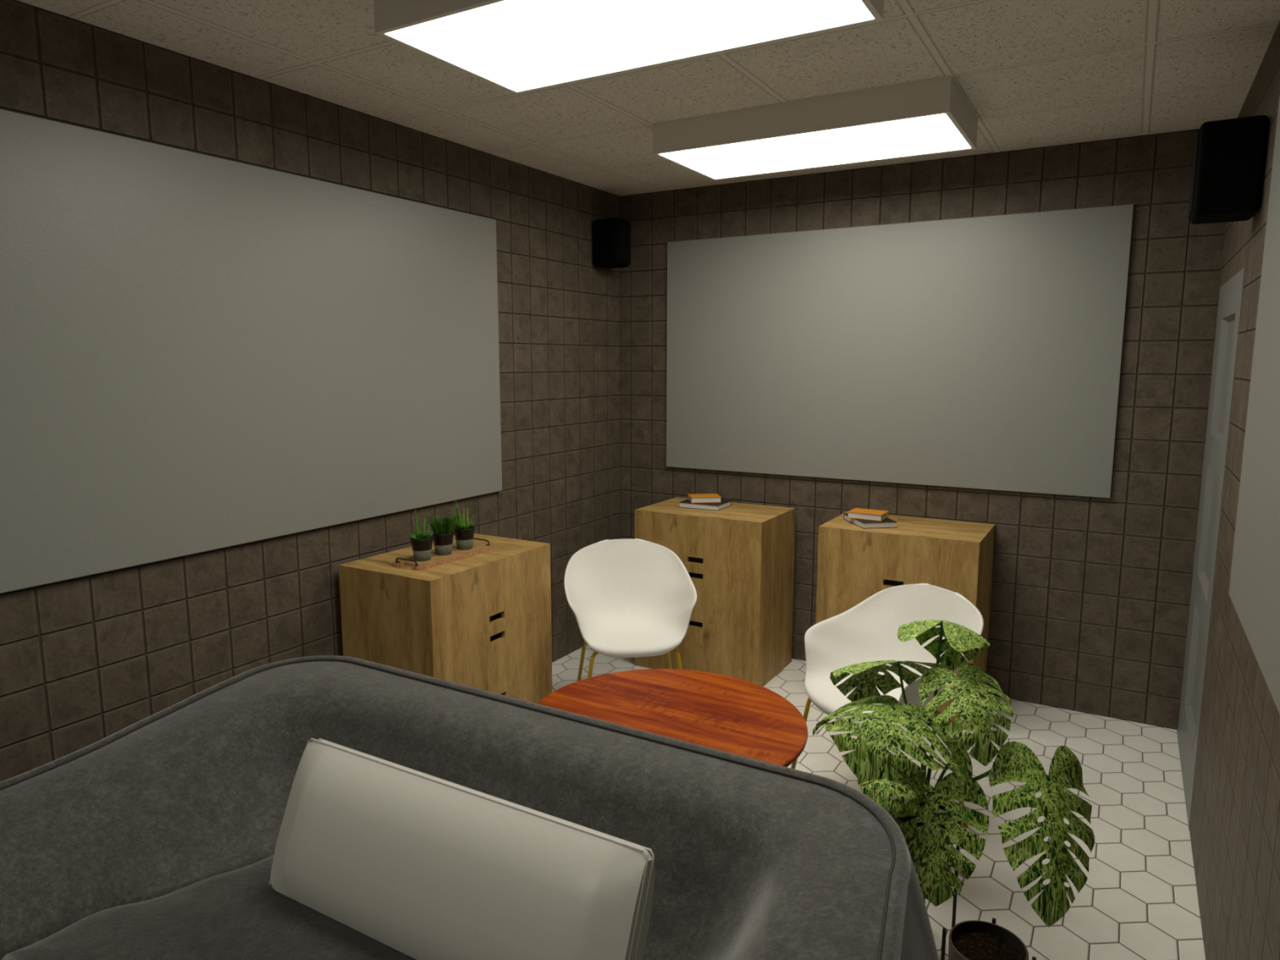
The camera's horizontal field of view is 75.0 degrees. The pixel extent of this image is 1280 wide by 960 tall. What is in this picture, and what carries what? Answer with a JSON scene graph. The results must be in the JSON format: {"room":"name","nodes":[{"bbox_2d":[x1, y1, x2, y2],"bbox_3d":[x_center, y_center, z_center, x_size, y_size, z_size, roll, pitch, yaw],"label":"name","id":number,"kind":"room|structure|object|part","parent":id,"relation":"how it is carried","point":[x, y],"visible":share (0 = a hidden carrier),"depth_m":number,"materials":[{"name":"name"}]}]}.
{"room":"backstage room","nodes":[
{"label":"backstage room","id":0,"kind":"room"},
{"bbox_2d":[0,0,621,782],"bbox_3d":[-1.796,0.005,2.509,0.120,2.700,6.450,5,9,30],"label":"wall","id":1,"kind":"structure","parent":0,"point":[86,660],"depth_m":3.14,"materials":[{"name":"brown tile"}]},
{"bbox_2d":[0,108,502,593],"bbox_3d":[-1.309,-0.463,3.142,0.022,1.335,2.380,5,9,30],"label":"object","id":2,"kind":"object","parent":1,"relation":"attached to","point":[199,353],"visible":1,"depth_m":2.86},
{"bbox_2d":[592,217,630,268],"bbox_3d":[-0.164,-1.370,4.835,0.184,0.266,0.163,5,9,30],"label":"wall speaker","id":3,"kind":"object","parent":1,"relation":"attached to","point":[611,236],"visible":1,"depth_m":4.77,"materials":[{"name":"black plastic"}]},
{"bbox_2d":[17,0,1279,195],"bbox_3d":[-0.427,-1.270,1.522,3.290,0.100,6.690,5,9,30],"label":"ceiling","id":4,"kind":"structure","parent":0,"point":[1033,73],"depth_m":2.86,"materials":[{"name":"tile"}]},
{"bbox_2d":[373,0,884,93],"bbox_3d":[-0.042,-1.253,2.186,1.200,0.120,0.600,5,9,30],"label":"ceiling light","id":5,"kind":"object","parent":4,"relation":"attached to","point":[516,46],"visible":1,"depth_m":2.22,"materials":[{"name":"white plastic"}]},
{"bbox_2d":[653,75,977,180],"bbox_3d":[0.724,-1.437,3.487,1.200,0.120,0.600,5,9,30],"label":"ceiling light","id":6,"kind":"object","parent":4,"relation":"attached to","point":[932,116],"visible":1,"depth_m":3.32,"materials":[{"name":"white plastic"}]},
{"bbox_2d":[660,113,970,178],"bbox_3d":[0.724,-1.380,3.495,1.166,0.001,0.566,5,9,30],"label":"diffuser","id":7,"kind":"object","parent":6,"relation":"attached to","point":[933,133],"depth_m":3.45,"materials":[{"name":"white plastic"}]},
{"bbox_2d":[551,644,1205,959],"bbox_3d":[-0.427,1.503,1.915,3.290,0.100,6.690,5,9,30],"label":"floor","id":8,"kind":"structure","parent":0,"point":[1138,900],"depth_m":3.03,"materials":[{"name":"white tile"}]},
{"bbox_2d":[338,533,552,703],"bbox_3d":[-0.809,0.758,3.618,0.500,0.897,0.750,5,9,30],"label":"base cabinet","id":9,"kind":"object","parent":8,"relation":"on","point":[482,621],"visible":0.68,"depth_m":3.35,"materials":[{"name":"brown wood"}]},
{"bbox_2d":[392,537,492,569],"bbox_3d":[-0.818,0.303,3.495,0.174,0.037,0.450,5,9,30],"label":"serving tray","id":10,"kind":"object","parent":9,"relation":"on","point":[436,560],"visible":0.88,"depth_m":3.42,"materials":[{"name":"brown wood"}]},
{"bbox_3d":[-0.926,0.324,3.310,0.124,0.026,0.020,5,9,30],"label":"handle","id":11,"kind":"part","parent":10,"relation":"part of","materials":[{"name":"black metal"}]},
{"bbox_2d":[409,511,435,561],"bbox_3d":[-0.880,0.217,3.372,0.102,0.214,0.099,-3,9,-20],"label":"potted grass","id":12,"kind":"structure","parent":10,"relation":"on","point":[421,544],"depth_m":3.35,"materials":[{"name":"plant"}]},
{"bbox_3d":[-0.898,0.177,3.366,0.011,0.135,0.013,5,9,30],"label":"blade","id":13,"kind":"part","parent":12,"relation":"part of","materials":[{"name":"green plant"}]},
{"bbox_2d":[409,535,433,561],"bbox_3d":[-0.883,0.277,3.381,0.091,0.092,0.091,5,9,30],"label":"pot","id":14,"kind":"object","parent":12,"relation":"on","point":[421,545],"depth_m":3.35,"materials":[{"name":"ceramic"}]},
{"bbox_3d":[-0.874,0.195,3.365,0.014,0.100,0.012,5,9,30],"label":"blade","id":15,"kind":"part","parent":12,"relation":"part of","materials":[{"name":"green plant"}]},
{"bbox_2d":[421,511,460,555],"bbox_3d":[-0.810,0.222,3.476,0.167,0.174,0.176,5,9,30],"label":"potted grass","id":16,"kind":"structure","parent":10,"relation":"on","point":[443,535],"depth_m":3.45,"materials":[{"name":"plant"}]},
{"bbox_2d":[431,531,453,555],"bbox_3d":[-0.821,0.263,3.481,0.091,0.092,0.091,5,9,30],"label":"pot","id":17,"kind":"object","parent":16,"relation":"on","point":[442,540],"depth_m":3.45,"materials":[{"name":"ceramic"}]},
{"bbox_2d":[453,500,475,550],"bbox_3d":[-0.755,0.187,3.573,0.092,0.217,0.108,5,9,30],"label":"potted grass","id":18,"kind":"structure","parent":10,"relation":"on","point":[464,532],"depth_m":3.56,"materials":[{"name":"plant"}]},
{"bbox_3d":[-0.770,0.150,3.550,0.016,0.138,0.034,5,9,30],"label":"blade","id":19,"kind":"part","parent":18,"relation":"part of","materials":[{"name":"green plant"}]},
{"bbox_3d":[-0.755,0.167,3.567,0.013,0.098,0.012,5,9,30],"label":"blade","id":20,"kind":"part","parent":18,"relation":"part of","materials":[{"name":"green plant"}]},
{"bbox_2d":[453,525,475,550],"bbox_3d":[-0.754,0.249,3.584,0.091,0.092,0.091,5,9,30],"label":"pot","id":21,"kind":"object","parent":18,"relation":"on","point":[464,535],"depth_m":3.55,"materials":[{"name":"ceramic"}]},
{"bbox_3d":[-0.741,0.166,3.583,0.010,0.096,0.011,5,9,30],"label":"blade","id":22,"kind":"part","parent":18,"relation":"part of","materials":[{"name":"green plant"}]},
{"bbox_3d":[-0.710,0.272,3.677,0.124,0.025,0.020,5,9,30],"label":"handle","id":23,"kind":"part","parent":10,"relation":"part of","materials":[{"name":"black metal"}]},
{"bbox_3d":[-0.602,0.481,3.456,0.020,0.263,0.750,5,9,30],"label":"drawer","id":24,"kind":"part","parent":9,"relation":"part of","materials":[{"name":"brown wood"}]},
{"bbox_3d":[-0.602,0.752,3.495,0.020,0.282,0.750,5,9,30],"label":"drawer","id":25,"kind":"part","parent":9,"relation":"part of","materials":[{"name":"brown wood"}]},
{"bbox_3d":[-0.602,1.055,3.538,0.020,0.329,0.750,5,9,30],"label":"drawer","id":26,"kind":"part","parent":9,"relation":"part of","materials":[{"name":"brown wood"}]},
{"bbox_2d":[0,655,938,959],"bbox_3d":[-0.514,1.073,2.004,2.377,0.730,1.209,5,9,30],"label":"sofa","id":27,"kind":"object","parent":8,"relation":"on","point":[154,838],"visible":0.79,"depth_m":2.07,"materials":[{"name":"grey fabric"}]},
{"bbox_2d":[1,854,416,959],"bbox_3d":[-0.646,1.129,1.783,1.450,0.168,0.685,5,9,30],"label":"seat cushion","id":28,"kind":"object","parent":27,"relation":"on","point":[169,907],"depth_m":1.94,"materials":[{"name":"fabric"}]},
{"bbox_2d":[269,737,654,959],"bbox_3d":[-0.429,0.870,1.892,1.004,0.345,0.250,5,9,30],"label":"lumbar cushion","id":29,"kind":"object","parent":27,"relation":"on","point":[424,866],"visible":1,"depth_m":1.79,"materials":[{"name":"beige fabric"}]},
{"bbox_2d":[564,538,697,681],"bbox_3d":[-0.051,0.743,3.935,0.605,0.838,0.541,-1,8,-8],"label":"armchair","id":30,"kind":"object","parent":8,"relation":"on","point":[627,597],"visible":0.98,"depth_m":4.05,"materials":[{"name":"white plastic"},{"name":"brass metal"}]},
{"bbox_3d":[-0.244,0.933,4.042,0.214,0.432,0.021,5,10,32],"label":"leg","id":31,"kind":"part","parent":30,"relation":"part of","materials":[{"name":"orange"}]},
{"bbox_3d":[-0.200,0.975,3.745,0.021,0.432,0.214,7,11,40],"label":"leg","id":32,"kind":"part","parent":30,"relation":"part of","materials":[{"name":"orange"}]},
{"bbox_3d":[0.111,0.925,4.093,0.021,0.432,0.214,7,11,40],"label":"leg","id":33,"kind":"part","parent":30,"relation":"part of","materials":[{"name":"orange"}]},
{"bbox_3d":[0.155,0.968,3.796,0.214,0.432,0.021,5,10,32],"label":"leg","id":34,"kind":"part","parent":30,"relation":"part of","materials":[{"name":"orange"}]},
{"bbox_2d":[537,668,808,767],"bbox_3d":[0.091,1.073,2.995,0.992,0.452,0.992,5,9,30],"label":"round table","id":35,"kind":"object","parent":8,"relation":"on","point":[717,711],"visible":0.55,"depth_m":3.06,"materials":[{"name":"red wood"}]},
{"bbox_2d":[635,497,795,686],"bbox_3d":[0.420,0.605,4.702,0.750,0.897,0.500,5,9,30],"label":"base cabinet","id":36,"kind":"object","parent":8,"relation":"on","point":[738,558],"visible":0.66,"depth_m":4.44,"materials":[{"name":"brown wood"}]},
{"bbox_3d":[0.300,0.914,4.536,0.750,0.329,0.020,5,9,30],"label":"drawer","id":37,"kind":"part","parent":36,"relation":"part of","materials":[{"name":"brown wood"}]},
{"bbox_3d":[0.300,0.340,4.455,0.750,0.263,0.020,5,9,30],"label":"drawer","id":38,"kind":"part","parent":36,"relation":"part of","materials":[{"name":"brown wood"}]},
{"bbox_2d":[679,499,731,511],"bbox_3d":[0.368,0.135,4.710,0.238,0.030,0.190,4,9,28],"label":"book","id":39,"kind":"object","parent":36,"relation":"on","point":[724,504],"visible":0.69,"depth_m":4.64,"materials":[{"name":"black paper"}]},
{"bbox_2d":[687,493,720,502],"bbox_3d":[0.363,0.103,4.714,0.170,0.031,0.122,-1,8,-6],"label":"book","id":40,"kind":"object","parent":39,"relation":"on","point":[692,498],"visible":1,"depth_m":4.66,"materials":[{"name":"orange paper"}]},
{"bbox_3d":[0.300,0.611,4.494,0.750,0.282,0.020,5,9,30],"label":"drawer","id":41,"kind":"part","parent":36,"relation":"part of","materials":[{"name":"brown wood"}]},
{"bbox_2d":[791,583,983,828],"bbox_3d":[0.937,0.851,3.177,0.541,0.838,0.605,-4,9,-27],"label":"armchair","id":42,"kind":"object","parent":8,"relation":"on","point":[867,632],"visible":0.59,"depth_m":3.32,"materials":[{"name":"white plastic"}]},
{"bbox_3d":[0.680,1.042,3.273,0.214,0.432,0.021,3,9,21],"label":"leg","id":43,"kind":"part","parent":42,"relation":"part of","materials":[{"name":"orange"}]},
{"bbox_3d":[1.115,1.067,3.097,0.214,0.432,0.021,3,9,21],"label":"leg","id":44,"kind":"part","parent":42,"relation":"part of","materials":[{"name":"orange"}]},
{"bbox_2d":[815,511,995,729],"bbox_3d":[1.337,0.671,4.233,0.750,0.897,0.500,5,9,30],"label":"base cabinet","id":45,"kind":"object","parent":8,"relation":"on","point":[855,563],"visible":0.38,"depth_m":4.03,"materials":[{"name":"brown wood"}]},
{"bbox_2d":[843,513,897,528],"bbox_3d":[1.162,0.204,4.220,0.174,0.030,0.256,-1,8,-8],"label":"book","id":46,"kind":"object","parent":45,"relation":"on","point":[887,522],"visible":0.66,"depth_m":4.11,"materials":[{"name":"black paper"}]},
{"bbox_2d":[847,507,888,520],"bbox_3d":[1.152,0.174,4.211,0.172,0.032,0.128,5,10,32],"label":"book","id":47,"kind":"object","parent":46,"relation":"on","point":[859,513],"visible":1,"depth_m":4.18,"materials":[{"name":"orange paper"}]},
{"bbox_3d":[1.216,0.677,4.025,0.750,0.282,0.020,5,9,30],"label":"drawer","id":48,"kind":"part","parent":45,"relation":"part of","materials":[{"name":"brown wood"}]},
{"bbox_3d":[1.216,0.406,3.986,0.750,0.263,0.020,5,9,30],"label":"drawer","id":49,"kind":"part","parent":45,"relation":"part of","materials":[{"name":"brown wood"}]},
{"bbox_3d":[1.216,0.980,4.068,0.750,0.329,0.020,5,9,30],"label":"drawer","id":50,"kind":"part","parent":45,"relation":"part of","materials":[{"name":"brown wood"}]},
{"bbox_2d":[911,821,961,927],"bbox_3d":[0.818,1.162,2.449,0.159,0.425,0.159,-2,8,-15],"label":"plant stand","id":51,"kind":"object","parent":8,"relation":"on","point":[954,902],"visible":0.02,"depth_m":2.40,"materials":[{"name":"black metal"}]},
{"bbox_2d":[812,619,1094,927],"bbox_3d":[0.866,0.788,2.354,0.753,0.746,0.503,5,9,30],"label":"monstera","id":52,"kind":"object","parent":51,"relation":"on","point":[929,815],"visible":0.93,"depth_m":2.22,"materials":[{"name":"green plant"}]},
{"bbox_3d":[0.790,0.757,2.434,0.015,0.447,0.110,-6,10,-35],"label":"stem","id":53,"kind":"part","parent":52,"relation":"part of","materials":[{"name":"green plant"}]},
{"bbox_3d":[0.781,0.810,2.400,0.084,0.353,0.033,2,8,15],"label":"stem","id":54,"kind":"part","parent":52,"relation":"part of","materials":[{"name":"green plant"}]},
{"bbox_3d":[0.850,0.696,2.408,0.024,0.578,0.092,8,11,43],"label":"stem","id":55,"kind":"part","parent":52,"relation":"part of","materials":[{"name":"green plant"}]},
{"bbox_3d":[0.857,0.763,2.370,0.101,0.456,0.048,5,9,30],"label":"stem","id":56,"kind":"part","parent":52,"relation":"part of","materials":[{"name":"green plant"}]},
{"bbox_3d":[0.939,0.866,2.298,0.334,0.277,0.024,7,10,39],"label":"stem","id":57,"kind":"part","parent":52,"relation":"part of","materials":[{"name":"green plant"}]},
{"bbox_3d":[0.907,1.169,2.397,0.009,0.425,0.009,5,9,30],"label":"leg","id":58,"kind":"part","parent":51,"relation":"part of","materials":[{"name":"black metal"}]},
{"bbox_2d":[940,917,1036,959],"bbox_3d":[0.866,1.288,2.094,0.159,0.276,0.159,-2,8,-15],"label":"plant stand","id":59,"kind":"object","parent":8,"relation":"on","point":[993,920],"visible":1,"depth_m":2.13,"materials":[{"name":"black metal"}]},
{"bbox_3d":[0.776,1.280,2.145,0.009,0.276,0.009,5,9,30],"label":"leg","id":60,"kind":"part","parent":59,"relation":"part of","materials":[{"name":"black metal"}]},
{"bbox_2d":[948,920,1028,959],"bbox_3d":[0.866,1.252,2.088,0.184,0.196,0.184,5,9,30],"label":"pot","id":61,"kind":"object","parent":59,"relation":"on","point":[971,940],"visible":1,"depth_m":2.11,"materials":[{"name":"brown ceramic"}]},
{"bbox_3d":[0.918,1.275,2.183,0.009,0.276,0.009,5,9,30],"label":"leg","id":62,"kind":"part","parent":59,"relation":"part of","materials":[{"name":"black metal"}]},
{"bbox_2d":[620,128,1225,729],"bbox_3d":[1.227,-0.281,4.529,3.290,2.700,0.120,5,9,30],"label":"wall","id":63,"kind":"structure","parent":0,"point":[1090,599],"depth_m":4.05,"materials":[{"name":"brown tile"}]},
{"bbox_2d":[666,204,1133,497],"bbox_3d":[1.187,-0.657,4.415,2.366,1.330,0.022,5,9,30],"label":"projection screen","id":64,"kind":"object","parent":63,"relation":"attached to","point":[981,352],"visible":1,"depth_m":4.29,"materials":[{"name":"white fabric"}]},
{"bbox_2d":[1177,21,1279,959],"bbox_3d":[0.943,0.228,0.928,0.120,2.700,6.450,5,9,30],"label":"wall","id":65,"kind":"structure","parent":0,"point":[1234,829],"depth_m":2.38,"materials":[{"name":"brown tile"}]},
{"bbox_2d":[1177,266,1245,830],"bbox_3d":[2.264,0.235,3.296,0.047,2.017,0.896,5,9,30],"label":"door","id":66,"kind":"structure","parent":65,"relation":"in","point":[1230,298],"depth_m":3.38,"materials":[{"name":"grey paint"}]},
{"bbox_3d":[2.233,0.775,3.344,0.024,0.470,0.520,5,9,30],"label":"panel","id":67,"kind":"part","parent":66,"relation":"part of","materials":[{"name":"grey paint"}]},
{"bbox_3d":[2.233,0.193,3.261,0.024,0.467,0.520,5,9,30],"label":"panel","id":68,"kind":"part","parent":66,"relation":"part of","materials":[{"name":"grey paint"}]},
{"bbox_3d":[2.233,-0.388,3.179,0.024,0.466,0.520,5,9,30],"label":"panel","id":69,"kind":"part","parent":66,"relation":"part of","materials":[{"name":"grey glass"}]},
{"bbox_2d":[1187,115,1269,224],"bbox_3d":[1.846,-0.968,2.626,0.176,0.279,0.225,5,9,30],"label":"wall speaker","id":70,"kind":"object","parent":65,"relation":"attached to","point":[1228,161],"visible":1,"depth_m":2.54,"materials":[{"name":"black plastic"}]},
{"bbox_2d":[1187,128,1199,218],"bbox_3d":[1.772,-0.974,2.669,0.004,0.243,0.189,5,9,30],"label":"grille","id":71,"kind":"object","parent":70,"relation":"attached to","point":[1193,206],"depth_m":2.59,"materials":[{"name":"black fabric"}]},
{"bbox_2d":[1228,95,1279,714],"bbox_3d":[1.072,-0.194,1.237,0.022,1.335,2.380,5,9,30],"label":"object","id":72,"kind":"object","parent":65,"relation":"attached to","point":[1254,592],"visible":1,"depth_m":1.99,"materials":[{"name":"white"}]}
]}

